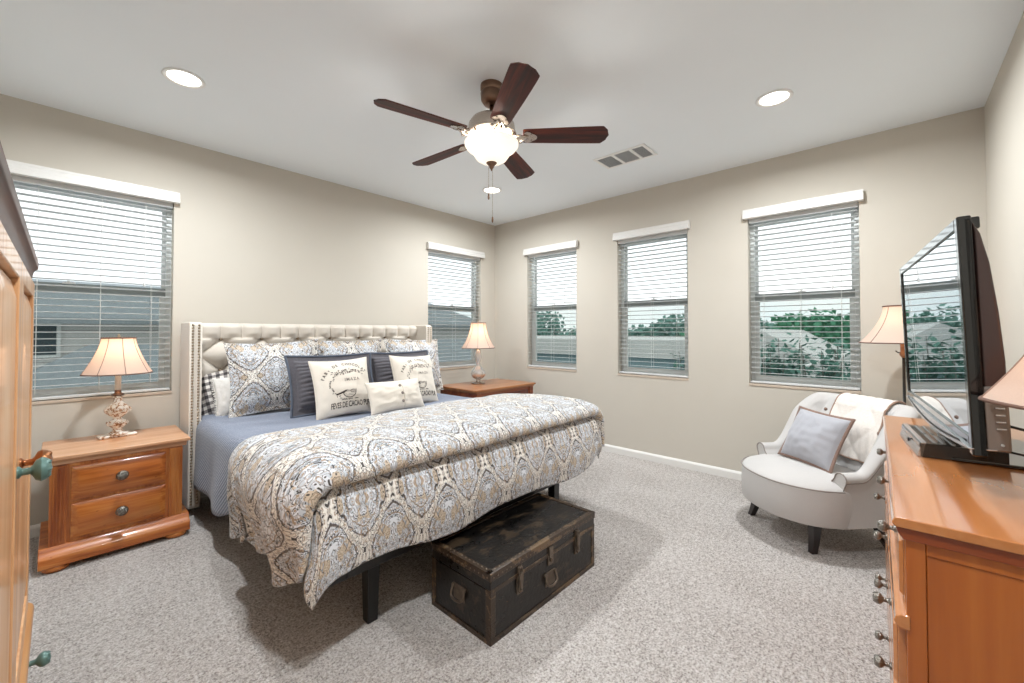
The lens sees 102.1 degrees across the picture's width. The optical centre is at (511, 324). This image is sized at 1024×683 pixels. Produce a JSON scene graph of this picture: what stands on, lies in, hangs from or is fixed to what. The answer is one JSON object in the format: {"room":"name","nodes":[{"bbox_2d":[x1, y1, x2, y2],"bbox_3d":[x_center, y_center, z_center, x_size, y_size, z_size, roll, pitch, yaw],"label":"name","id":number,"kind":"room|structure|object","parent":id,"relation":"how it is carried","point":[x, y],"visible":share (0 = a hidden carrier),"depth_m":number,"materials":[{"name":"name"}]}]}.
{"room":"bedroom","nodes":[
{"label":"bedroom","id":0,"kind":"room"},
{"bbox_2d":[0,94,494,525],"bbox_3d":[-1.866,-0.012,3.978,0.150,2.740,4.664,-1,-1,42],"label":"wall","id":1,"kind":"structure","parent":0,"point":[253,242],"depth_m":3.49,"materials":[{"name":"paint"}]},
{"bbox_2d":[13,182,171,404],"bbox_3d":[-2.969,-0.212,2.772,0.156,1.442,1.070,-1,-1,42],"label":"window","id":2,"kind":"structure","parent":1,"relation":"in","point":[164,332],"depth_m":3.01,"materials":[{"name":"plastic"}]},
{"bbox_2d":[6,159,179,400],"bbox_3d":[-2.921,-0.258,2.728,0.117,1.484,1.126,-1,-1,42],"label":"window blind","id":3,"kind":"object","parent":2,"relation":"attached to","point":[21,172],"visible":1,"depth_m":2.82,"materials":[{"name":"white plastic"}]},
{"bbox_2d":[29,491,206,538],"bbox_3d":[-1.810,1.320,3.893,0.014,0.075,4.650,-1,-1,42],"label":"baseboard","id":4,"kind":"structure","parent":1,"relation":"attached to","point":[34,529],"depth_m":2.60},
{"bbox_2d":[428,253,475,369],"bbox_3d":[-0.750,-0.169,5.194,0.156,1.442,0.842,-1,-1,42],"label":"window","id":5,"kind":"structure","parent":1,"relation":"in","point":[473,311],"depth_m":5.33,"materials":[{"name":"plastic"}]},
{"bbox_2d":[426,242,484,367],"bbox_3d":[-0.702,-0.215,5.151,0.117,1.484,0.898,-1,-1,42],"label":"window blind","id":6,"kind":"object","parent":5,"relation":"attached to","point":[433,248],"visible":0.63,"depth_m":5.15,"materials":[{"name":"white plastic"}]},
{"bbox_2d":[27,450,889,682],"bbox_3d":[-0.171,1.381,2.400,4.747,0.100,4.964,-1,-1,42],"label":"floor","id":7,"kind":"structure","parent":0,"point":[684,584],"depth_m":1.90,"materials":[{"name":"carpet"}]},
{"bbox_2d":[0,141,52,682],"bbox_3d":[-1.247,0.540,0.711,1.396,1.521,0.613,-1,-1,42],"label":"armoire","id":8,"kind":"object","parent":7,"relation":"on","point":[18,258],"visible":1,"depth_m":0.86,"materials":[{"name":"brown wood"}]},
{"bbox_2d":[37,425,190,573],"bbox_3d":[-2.455,1.028,2.578,0.573,0.612,0.640,-1,-1,42],"label":"nightstand","id":9,"kind":"object","parent":7,"relation":"on","point":[111,494],"visible":0.97,"depth_m":2.41,"materials":[{"name":"brown wood"}]},
{"bbox_2d":[80,334,152,439],"bbox_3d":[-2.554,0.391,2.683,0.348,0.665,0.348,-1,-1,34],"label":"table lamp","id":10,"kind":"object","parent":9,"relation":"on","point":[118,356],"visible":1,"depth_m":2.63,"materials":[{"name":"fabric"}]},
{"bbox_2d":[179,322,558,623],"bbox_3d":[-0.939,0.664,3.083,2.295,1.357,2.075,-1,-1,42],"label":"upholstered bed","id":11,"kind":"object","parent":7,"relation":"on","point":[203,352],"visible":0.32,"depth_m":3.03,"materials":[{"name":"fabric"}]},
{"bbox_2d":[193,393,469,515],"bbox_3d":[-0.917,0.892,3.055,2.101,0.461,2.054,-1,-1,42],"label":"coverlet","id":12,"kind":"object","parent":11,"relation":"on","point":[217,437],"visible":0.19,"depth_m":2.69,"materials":[{"name":"blue fabric"}]},
{"bbox_2d":[201,369,229,415],"bbox_3d":[-2.173,0.508,3.125,0.414,0.402,0.120,0,-1,-24],"label":"pillow","id":13,"kind":"object","parent":12,"relation":"on","point":[207,407],"visible":0.23,"depth_m":3.06,"materials":[{"name":"fabric"}]},
{"bbox_2d":[209,377,229,415],"bbox_3d":[-2.083,0.528,3.095,0.290,0.305,0.118,1,-1,-40],"label":"pillow","id":14,"kind":"object","parent":12,"relation":"on","point":[221,386],"visible":0.44,"depth_m":3.03,"materials":[{"name":"white fabric"}]},
{"bbox_2d":[223,339,317,417],"bbox_3d":[-1.831,0.399,3.221,0.675,0.566,0.239,1,-1,-43],"label":"euro sham","id":15,"kind":"object","parent":12,"relation":"on","point":[259,380],"visible":0.77,"depth_m":3.09,"materials":[{"name":"fabric"}]},
{"bbox_2d":[284,352,373,418],"bbox_3d":[-1.387,0.453,3.228,0.680,0.449,0.224,1,-1,-41],"label":"pleated pillow","id":16,"kind":"object","parent":12,"relation":"on","point":[302,395],"visible":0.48,"depth_m":3.05,"materials":[{"name":"fabric"}]},
{"bbox_2d":[308,357,370,419],"bbox_3d":[-1.256,0.464,3.073,0.452,0.426,0.208,1,-1,-42],"label":"print pillow","id":17,"kind":"object","parent":12,"relation":"on","point":[339,386],"visible":0.91,"depth_m":3.00,"materials":[{"name":"beige fabric"}]},
{"bbox_2d":[321,363,369,409],"bbox_3d":[-1.215,0.441,3.036,0.334,0.336,0.045,-2,-18,-44],"label":"print","id":18,"kind":"object","parent":17,"relation":"attached to","point":[343,387],"depth_m":3.01},
{"bbox_2d":[330,369,362,399],"bbox_3d":[-1.205,0.431,3.034,0.263,0.242,0.026,-2,-19,-44],"label":"print","id":19,"kind":"object","parent":17,"relation":"attached to","point":[345,384],"depth_m":3.02},
{"bbox_2d":[317,339,380,354],"bbox_3d":[-1.446,0.408,3.744,0.668,0.543,0.224,1,-1,-44],"label":"euro sham","id":20,"kind":"object","parent":12,"relation":"on","point":[323,347],"visible":0.25,"depth_m":3.71,"materials":[{"name":"fabric"}]},
{"bbox_2d":[364,378,424,415],"bbox_3d":[-0.879,0.539,3.145,0.165,0.232,0.500,-1,-1,38],"label":"lumbar pillow","id":21,"kind":"object","parent":12,"relation":"on","point":[384,397],"visible":0.97,"depth_m":3.06,"materials":[{"name":"beige fabric"}]},
{"bbox_2d":[364,350,437,396],"bbox_3d":[-0.983,0.462,3.717,0.223,0.449,0.680,-1,-1,37],"label":"pleated pillow","id":22,"kind":"object","parent":12,"relation":"on","point":[380,361],"visible":0.26,"depth_m":3.56,"materials":[{"name":"fabric"}]},
{"bbox_2d":[389,355,437,401],"bbox_3d":[-0.842,0.473,3.569,0.213,0.426,0.432,-1,-1,45],"label":"print pillow","id":23,"kind":"object","parent":12,"relation":"on","point":[403,368],"visible":0.76,"depth_m":3.53,"materials":[{"name":"beige fabric"}]},
{"bbox_2d":[407,364,427,384],"bbox_3d":[-0.791,0.437,3.534,0.024,0.225,0.247,-25,-18,36],"label":"print","id":24,"kind":"object","parent":23,"relation":"attached to","point":[420,371],"depth_m":3.53},
{"bbox_2d":[401,359,435,394],"bbox_3d":[-0.796,0.450,3.539,0.044,0.336,0.334,-24,-18,36],"label":"print","id":25,"kind":"object","parent":23,"relation":"attached to","point":[421,369],"depth_m":3.54},
{"bbox_2d":[383,339,443,389],"bbox_3d":[-0.983,0.416,4.190,0.236,0.555,0.694,-1,-1,36],"label":"euro sham","id":26,"kind":"object","parent":12,"relation":"on","point":[391,345],"visible":0.45,"depth_m":4.26,"materials":[{"name":"fabric"}]},
{"bbox_2d":[227,393,604,609],"bbox_3d":[-0.421,0.798,2.601,1.145,0.541,2.257,-1,-1,42],"label":"comforter","id":27,"kind":"object","parent":12,"relation":"on","point":[328,500],"visible":1,"depth_m":1.87,"materials":[{"name":"fabric"}]},
{"bbox_2d":[440,378,535,397],"bbox_3d":[-0.261,1.020,4.657,0.660,0.700,0.940,-1,-1,42],"label":"nightstand","id":28,"kind":"object","parent":7,"relation":"on","point":[491,386],"visible":0.16,"depth_m":4.49,"materials":[{"name":"brown wood"}]},
{"bbox_2d":[462,320,494,383],"bbox_3d":[-0.384,0.312,4.713,0.388,0.718,0.388,-1,-1,42],"label":"table lamp","id":29,"kind":"object","parent":28,"relation":"on","point":[478,338],"visible":1,"depth_m":4.64,"materials":[{"name":"beige fabric"}]},
{"bbox_2d":[431,493,594,646],"bbox_3d":[0.046,1.177,2.114,0.425,0.297,0.854,-1,-1,42],"label":"trunk","id":30,"kind":"object","parent":7,"relation":"on","point":[490,575],"visible":1,"depth_m":1.93,"materials":[{"name":"leather"}]},
{"bbox_2d":[741,392,920,554],"bbox_3d":[1.952,0.910,2.668,0.836,0.850,0.774,0,-1,-6],"label":"tufted armchair","id":31,"kind":"object","parent":7,"relation":"on","point":[782,486],"visible":0.66,"depth_m":2.40,"materials":[{"name":"fabric"}]},
{"bbox_2d":[777,405,855,473],"bbox_3d":[1.956,0.732,2.675,0.232,0.351,0.369,0,-1,-8],"label":"cushion","id":32,"kind":"object","parent":31,"relation":"on","point":[814,438],"visible":1,"depth_m":2.60,"materials":[{"name":"grey fabric"}]},
{"bbox_2d":[829,392,906,463],"bbox_3d":[2.259,0.692,2.671,0.268,0.455,0.377,0,-1,-6],"label":"knitted throw","id":33,"kind":"object","parent":31,"relation":"on","point":[868,412],"visible":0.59,"depth_m":2.61,"materials":[{"name":"white fabric"}]},
{"bbox_2d":[858,303,905,402],"bbox_3d":[2.529,0.594,2.664,0.445,1.483,0.458,-1,-1,27],"label":"floor lamp","id":34,"kind":"object","parent":7,"relation":"on","point":[888,329],"visible":0.48,"depth_m":2.64,"materials":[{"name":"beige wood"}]},
{"bbox_2d":[872,415,1023,682],"bbox_3d":[1.481,0.872,1.336,0.472,0.880,1.485,-1,-1,41],"label":"dresser","id":35,"kind":"object","parent":7,"relation":"on","point":[954,530],"visible":0.98,"depth_m":0.89,"materials":[{"name":"brown wood"}]},
{"bbox_2d":[900,423,1009,465],"bbox_3d":[1.508,0.408,1.435,0.200,0.050,0.345,-1,-1,36],"label":"box","id":36,"kind":"object","parent":35,"relation":"on","point":[925,441],"visible":0.76,"depth_m":1.34,"materials":[{"name":"silver metal"}]},
{"bbox_2d":[899,215,1023,469],"bbox_3d":[1.551,0.084,1.359,0.298,0.695,1.074,-1,-1,38],"label":"television","id":37,"kind":"object","parent":35,"relation":"on","point":[954,348],"visible":0.9,"depth_m":1.11,"materials":[{"name":"black plastic"},{"name":"glass"}]},
{"bbox_2d":[1010,425,1023,456],"bbox_3d":[1.244,0.325,0.835,0.071,0.161,0.402,0,-1,6],"label":"power cable","id":38,"kind":"object","parent":37,"relation":"attached to","point":[1012,427],"visible":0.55,"depth_m":1.02,"materials":[{"name":"black plastic"}]},
{"bbox_2d":[978,355,1023,409],"bbox_3d":[1.227,0.156,0.813,0.418,0.533,0.418,-1,-1,42],"label":"dresser lamp","id":39,"kind":"object","parent":35,"relation":"on","point":[1008,391],"visible":1,"depth_m":0.89,"materials":[{"name":"fabric"}]},
{"bbox_2d":[0,0,1023,225],"bbox_3d":[-0.171,-1.459,2.450,4.747,0.100,4.964,-1,-1,42],"label":"ceiling","id":40,"kind":"structure","parent":0,"point":[292,85],"depth_m":2.36,"materials":[{"name":"paint"}]},
{"bbox_2d":[161,67,205,88],"bbox_3d":[-1.876,-1.411,2.368,0.200,0.018,0.200,-1,-1,42],"label":"recessed light","id":41,"kind":"object","parent":40,"relation":"in","point":[181,77],"visible":1,"depth_m":2.36,"materials":[{"name":"white plastic"}]},
{"bbox_2d":[374,62,608,222],"bbox_3d":[-0.163,-1.004,2.453,1.274,0.808,1.299,-1,-1,42],"label":"ceiling fan","id":42,"kind":"object","parent":40,"relation":"hanging from","point":[492,139],"visible":1,"depth_m":2.35,"materials":[{"name":"brown wood"}]},
{"bbox_2d":[482,187,501,193],"bbox_3d":[-0.205,-1.378,4.238,0.200,0.018,0.200,-1,-1,42],"label":"recessed light","id":43,"kind":"object","parent":40,"relation":"in","point":[496,190],"visible":0.91,"depth_m":4.24,"materials":[{"name":"white plastic"}]},
{"bbox_2d":[593,143,657,168],"bbox_3d":[0.936,-1.389,3.433,0.450,0.012,0.260,-1,-1,42],"label":"ceiling vent","id":44,"kind":"object","parent":40,"relation":"in","point":[642,151],"visible":1,"depth_m":3.41,"materials":[{"name":"white plastic"}]},
{"bbox_2d":[755,89,793,106],"bbox_3d":[1.628,-1.408,2.570,0.200,0.018,0.200,-1,-1,42],"label":"recessed light","id":45,"kind":"object","parent":40,"relation":"in","point":[779,96],"visible":1,"depth_m":2.56,"materials":[{"name":"white plastic"}]},
{"bbox_2d":[495,107,986,471],"bbox_3d":[1.455,-0.008,4.200,4.747,2.740,0.150,-1,-1,42],"label":"wall","id":46,"kind":"structure","parent":0,"point":[916,179],"depth_m":3.70,"materials":[{"name":"paint"}]},
{"bbox_2d":[527,252,576,371],"bbox_3d":[0.516,-0.172,5.059,0.742,1.442,0.156,-1,-1,42],"label":"window","id":47,"kind":"structure","parent":46,"relation":"in","point":[551,307],"depth_m":5.17,"materials":[{"name":"plastic"}]},
{"bbox_2d":[523,240,577,369],"bbox_3d":[0.472,-0.217,5.011,0.798,1.484,0.117,-1,-1,42],"label":"window blind","id":48,"kind":"object","parent":47,"relation":"attached to","point":[570,246],"visible":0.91,"depth_m":5.01,"materials":[{"name":"white plastic"}]},
{"bbox_2d":[618,235,688,380],"bbox_3d":[1.442,-0.186,4.211,0.732,1.442,0.156,-1,-1,42],"label":"window","id":49,"kind":"structure","parent":46,"relation":"in","point":[625,367],"depth_m":4.28,"materials":[{"name":"plastic"}]},
{"bbox_2d":[612,220,689,377],"bbox_3d":[1.397,-0.232,4.164,0.788,1.484,0.117,-1,-1,42],"label":"window blind","id":50,"kind":"object","parent":49,"relation":"attached to","point":[680,228],"visible":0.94,"depth_m":4.15,"materials":[{"name":"white plastic"}]},
{"bbox_2d":[602,444,741,480],"bbox_3d":[1.400,1.323,4.116,4.447,0.075,0.014,-1,-1,42],"label":"baseboard","id":51,"kind":"structure","parent":46,"relation":"attached to","point":[727,473],"depth_m":3.95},
{"bbox_2d":[749,203,861,393],"bbox_3d":[2.358,-0.201,3.372,0.738,1.442,0.156,-1,-1,42],"label":"window","id":52,"kind":"structure","parent":46,"relation":"in","point":[855,332],"depth_m":3.32,"materials":[{"name":"plastic"}]},
{"bbox_2d":[742,189,863,389],"bbox_3d":[2.314,-0.247,3.324,0.794,1.484,0.117,-1,-1,42],"label":"window blind","id":53,"kind":"object","parent":52,"relation":"attached to","point":[845,200],"visible":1,"depth_m":3.31,"materials":[{"name":"white plastic"}]},
{"bbox_2d":[984,12,1023,428],"bbox_3d":[1.524,-0.067,0.873,0.150,2.740,4.664,-1,-1,42],"label":"wall","id":54,"kind":"structure","parent":0,"point":[1004,106],"depth_m":2.17,"materials":[{"name":"paint"}]},
{"label":"outside","id":55,"kind":"structure","parent":0,"visible":0},
{"bbox_3d":[-2.165,5.262,49.365,210.000,0.200,210.000,-1,-1,42],"label":"ground","id":56,"kind":"structure","parent":55,"visible":0},
{"bbox_2d":[32,279,470,369],"bbox_3d":[-9.740,1.711,12.285,7.800,5.590,17.800,-1,-1,42],"label":"house","id":57,"kind":"structure","parent":56,"relation":"on","point":[145,335],"depth_m":8.72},
{"bbox_2d":[33,339,470,388],"bbox_3d":[-4.002,2.441,9.727,4.700,4.040,15.000,-1,-1,42],"label":"building","id":58,"kind":"structure","parent":56,"relation":"on","point":[78,357],"depth_m":7.28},
{"bbox_2d":[537,311,565,334],"bbox_3d":[1.363,1.298,44.777,9.364,7.582,8.054,1,-1,-30],"label":"tree","id":59,"kind":"object","parent":56,"relation":"on","point":[542,318],"visible":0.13,"depth_m":43.82,"materials":[{"name":"green plant"}]},
{"bbox_2d":[555,326,575,335],"bbox_3d":[7.121,2.706,42.923,7.770,5.486,9.064,0,-1,17],"label":"tree","id":60,"kind":"object","parent":56,"relation":"on","point":[567,332],"visible":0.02,"depth_m":43.54,"materials":[{"name":"green plant"}]},
{"bbox_2d":[537,336,684,369],"bbox_3d":[-0.181,2.843,29.956,27.800,3.950,10.600,-1,-1,42],"label":"fence","id":61,"kind":"structure","parent":56,"relation":"on","point":[634,355],"depth_m":17.99,"materials":[{"name":"grey concrete"}]},
{"bbox_2d":[628,313,684,336],"bbox_3d":[12.251,1.979,36.233,6.764,5.920,5.355,0,-1,-1],"label":"tree","id":62,"kind":"object","parent":56,"relation":"on","point":[639,332],"visible":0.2,"depth_m":34.85,"materials":[{"name":"green plant"}]},
{"bbox_2d":[670,353,684,369],"bbox_3d":[5.202,2.479,10.658,2.373,4.012,2.274,-1,-1,42],"label":"shrub","id":63,"kind":"object","parent":56,"relation":"on","point":[681,359],"visible":0.02,"depth_m":10.87,"materials":[{"name":"green plant"}]},
{"bbox_2d":[760,318,776,328],"bbox_3d":[17.911,2.045,31.233,8.733,5.620,7.714,-1,-1,42],"label":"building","id":64,"kind":"structure","parent":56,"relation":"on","point":[761,323],"depth_m":29.27,"materials":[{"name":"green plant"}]},
{"bbox_2d":[760,332,818,377],"bbox_3d":[6.236,2.323,9.969,2.254,4.293,2.520,-1,-1,42],"label":"shrub","id":65,"kind":"object","parent":56,"relation":"on","point":[773,364],"visible":0.12,"depth_m":9.59,"materials":[{"name":"green plant"}]},
{"bbox_2d":[760,329,841,375],"bbox_3d":[13.674,2.454,20.660,4.000,4.400,11.600,-1,-1,42],"label":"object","id":66,"kind":"structure","parent":56,"relation":"on","point":[767,332],"depth_m":16.92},
{"bbox_2d":[764,307,849,350],"bbox_3d":[20.640,1.832,26.881,9.104,5.886,9.196,-1,-1,42],"label":"tree","id":67,"kind":"object","parent":56,"relation":"on","point":[821,320],"visible":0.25,"depth_m":25.33,"materials":[{"name":"green plant"}]},
{"bbox_2d":[777,335,850,379],"bbox_3d":[6.820,2.328,8.699,1.875,4.243,2.410,0,-1,18],"label":"shrub","id":68,"kind":"object","parent":56,"relation":"on","point":[831,375],"visible":0.08,"depth_m":8.55,"materials":[{"name":"green plant"}]},
{"bbox_2d":[797,351,850,379],"bbox_3d":[14.843,2.314,14.165,7.100,4.450,11.600,-1,-1,42],"label":"neighboring house","id":69,"kind":"structure","parent":56,"relation":"on","point":[817,365],"depth_m":11.85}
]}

